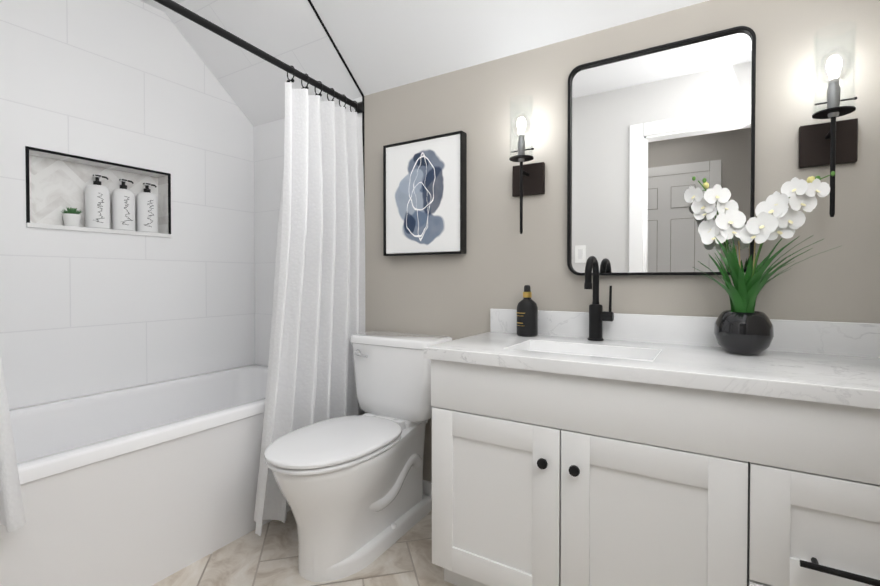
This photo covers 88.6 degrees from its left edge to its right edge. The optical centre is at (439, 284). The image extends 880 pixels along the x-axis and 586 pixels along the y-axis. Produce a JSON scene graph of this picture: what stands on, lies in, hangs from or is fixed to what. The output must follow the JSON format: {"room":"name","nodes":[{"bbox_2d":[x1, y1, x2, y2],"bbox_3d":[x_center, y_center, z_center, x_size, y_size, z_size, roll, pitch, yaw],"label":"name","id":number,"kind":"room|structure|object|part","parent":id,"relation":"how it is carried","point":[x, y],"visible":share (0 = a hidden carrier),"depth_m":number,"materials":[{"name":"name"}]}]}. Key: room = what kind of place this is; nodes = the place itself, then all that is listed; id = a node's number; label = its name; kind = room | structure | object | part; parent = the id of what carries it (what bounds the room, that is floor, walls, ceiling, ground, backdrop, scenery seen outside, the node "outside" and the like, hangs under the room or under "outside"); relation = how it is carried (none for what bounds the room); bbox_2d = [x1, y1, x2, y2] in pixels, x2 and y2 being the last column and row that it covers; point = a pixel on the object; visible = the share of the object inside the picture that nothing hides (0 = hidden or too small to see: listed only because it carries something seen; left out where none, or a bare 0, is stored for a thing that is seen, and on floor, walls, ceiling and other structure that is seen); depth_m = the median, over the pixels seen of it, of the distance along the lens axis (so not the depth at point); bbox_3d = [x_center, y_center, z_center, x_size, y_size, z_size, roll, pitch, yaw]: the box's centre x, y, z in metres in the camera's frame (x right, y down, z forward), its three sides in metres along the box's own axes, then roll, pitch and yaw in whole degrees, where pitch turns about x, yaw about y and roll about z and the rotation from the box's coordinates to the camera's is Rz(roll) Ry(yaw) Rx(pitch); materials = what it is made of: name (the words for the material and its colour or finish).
{"room":"bathroom","nodes":[
{"label":"bathroom","id":0,"kind":"room"},
{"bbox_2d":[0,0,254,409],"bbox_3d":[-1.766,-0.212,2.235,0.132,2.690,1.900,1,1,32],"label":"wall","id":1,"kind":"structure","parent":0,"point":[133,91],"depth_m":2.31,"materials":[{"name":"tile"}]},
{"bbox_2d":[62,208,80,226],"bbox_3d":[-1.792,-0.329,2.196,0.084,0.096,0.084,1,1,32],"label":"succulent","id":2,"kind":"object","parent":1,"relation":"in","point":[71,216],"visible":0.92,"depth_m":2.18,"materials":[{"name":"white ceramic"}]},
{"bbox_2d":[85,174,109,228],"bbox_3d":[-1.735,-0.420,2.285,0.104,0.276,0.102,1,1,32],"label":"pump bottle","id":3,"kind":"object","parent":1,"relation":"in","point":[97,204],"visible":0.9,"depth_m":2.25,"materials":[{"name":"white plastic"}]},
{"bbox_2d":[112,178,134,230],"bbox_3d":[-1.673,-0.421,2.386,0.104,0.276,0.102,1,1,32],"label":"pump bottle","id":4,"kind":"object","parent":1,"relation":"in","point":[123,207],"visible":0.85,"depth_m":2.35,"materials":[{"name":"white plastic"}]},
{"bbox_2d":[136,182,157,232],"bbox_3d":[-1.612,-0.423,2.485,0.104,0.276,0.102,1,1,32],"label":"pump bottle","id":5,"kind":"object","parent":1,"relation":"in","point":[146,210],"visible":0.92,"depth_m":2.45,"materials":[{"name":"white plastic"}]},
{"bbox_2d":[152,510,455,585],"bbox_3d":[-0.780,1.132,0.797,3.400,0.003,3.610,1,1,32],"label":"floor","id":6,"kind":"structure","parent":0,"point":[268,556],"depth_m":1.79,"materials":[{"name":"beige tile"}]},
{"bbox_2d":[0,364,290,585],"bbox_3d":[-1.352,0.828,2.001,0.852,0.575,1.844,1,1,32],"label":"bathtub","id":7,"kind":"object","parent":6,"relation":"on","point":[151,484],"visible":0.67,"depth_m":1.75,"materials":[{"name":"white ceramic"}]},
{"bbox_2d":[264,331,452,581],"bbox_3d":[-0.358,0.685,1.954,0.496,0.864,0.850,1,1,32],"label":"toilet","id":8,"kind":"object","parent":6,"relation":"on","point":[356,498],"visible":1,"depth_m":1.85,"materials":[{"name":"white ceramic"}]},
{"bbox_2d":[423,308,879,585],"bbox_3d":[0.667,0.621,1.492,1.361,1.005,0.590,1,1,32],"label":"bathroom vanity","id":9,"kind":"object","parent":6,"relation":"on","point":[649,450],"visible":1,"depth_m":1.29,"materials":[{"name":"white paint"}]},
{"bbox_2d":[516,285,537,336],"bbox_3d":[0.370,0.109,1.917,0.088,0.215,0.091,1,1,32],"label":"soap dispenser","id":10,"kind":"object","parent":9,"relation":"on","point":[527,316],"visible":1,"depth_m":1.88,"materials":[{"name":"black plastic"}]},
{"bbox_2d":[584,256,613,340],"bbox_3d":[0.601,0.054,1.723,0.096,0.330,0.168,1,1,32],"label":"faucet","id":11,"kind":"object","parent":9,"relation":"on","point":[598,315],"visible":1,"depth_m":1.76,"materials":[{"name":"black metal"}]},
{"bbox_2d":[684,171,839,354],"bbox_3d":[0.978,-0.069,1.393,0.404,0.585,0.327,1,1,32],"label":"orchid","id":12,"kind":"object","parent":9,"relation":"on","point":[742,326],"visible":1,"depth_m":1.41,"materials":[{"name":"plant"}]},
{"bbox_2d":[140,0,708,125],"bbox_3d":[-0.814,-1.242,0.707,3.140,0.488,3.480,1,1,32],"label":"ceiling","id":13,"kind":"structure","parent":0,"point":[351,49],"depth_m":2.22,"materials":[{"name":"paint"}]},
{"bbox_2d":[0,0,364,535],"bbox_3d":[-0.902,-0.024,1.707,0.150,2.117,1.852,1,1,32],"label":"shower curtain","id":14,"kind":"object","parent":13,"relation":"hanging from","point":[318,315],"visible":0.9,"depth_m":2.12,"materials":[{"name":"white fabric"}]},
{"bbox_3d":[-0.928,-1.011,1.708,0.058,0.143,1.852,1,1,32],"label":"rail","id":15,"kind":"part","parent":14,"relation":"part of","materials":[{"name":"black metal"}]},
{"bbox_2d":[254,0,879,481],"bbox_3d":[0.118,-0.212,2.237,3.140,2.690,0.124,1,1,32],"label":"wall","id":16,"kind":"structure","parent":0,"point":[502,262],"depth_m":1.92,"materials":[{"name":"paint"}]},
{"bbox_2d":[383,131,466,255],"bbox_3d":[-0.085,-0.437,2.258,0.466,0.574,0.050,1,1,32],"label":"framed artwork","id":17,"kind":"object","parent":16,"relation":"attached to","point":[424,196],"visible":1,"depth_m":2.23,"materials":[{"name":"white paper"}]},
{"bbox_2d":[423,480,431,498],"bbox_3d":[-0.084,1.054,2.301,0.785,0.115,0.015,1,1,32],"label":"baseboard","id":18,"kind":"structure","parent":16,"relation":"attached to","point":[427,487],"depth_m":2.27,"materials":[{"name":"white paint"}]},
{"bbox_2d":[509,94,544,233],"bbox_3d":[0.356,-0.501,1.931,0.144,0.570,0.144,1,1,32],"label":"sconce","id":19,"kind":"object","parent":16,"relation":"attached to","point":[528,179],"visible":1,"depth_m":1.94,"materials":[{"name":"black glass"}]},
{"bbox_3d":[0.345,-0.662,1.911,0.100,0.248,0.100,1,1,32],"label":"glass","id":20,"kind":"part","parent":19,"relation":"part of","materials":[{"name":"clear glass"}]},
{"bbox_2d":[567,26,755,275],"bbox_3d":[0.810,-0.467,1.720,0.641,0.861,0.030,1,1,32],"label":"mirror","id":21,"kind":"object","parent":16,"relation":"attached to","point":[652,131],"visible":0.88,"depth_m":1.71,"materials":[{"name":"black metal"}]},
{"bbox_2d":[798,21,857,216],"bbox_3d":[1.217,-0.494,1.402,0.144,0.570,0.144,1,1,32],"label":"sconce","id":22,"kind":"object","parent":16,"relation":"attached to","point":[833,143],"visible":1,"depth_m":1.41,"materials":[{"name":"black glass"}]},
{"bbox_3d":[1.206,-0.654,1.381,0.100,0.248,0.100,1,1,32],"label":"glass","id":23,"kind":"part","parent":22,"relation":"part of","materials":[{"name":"clear glass"}]}
]}

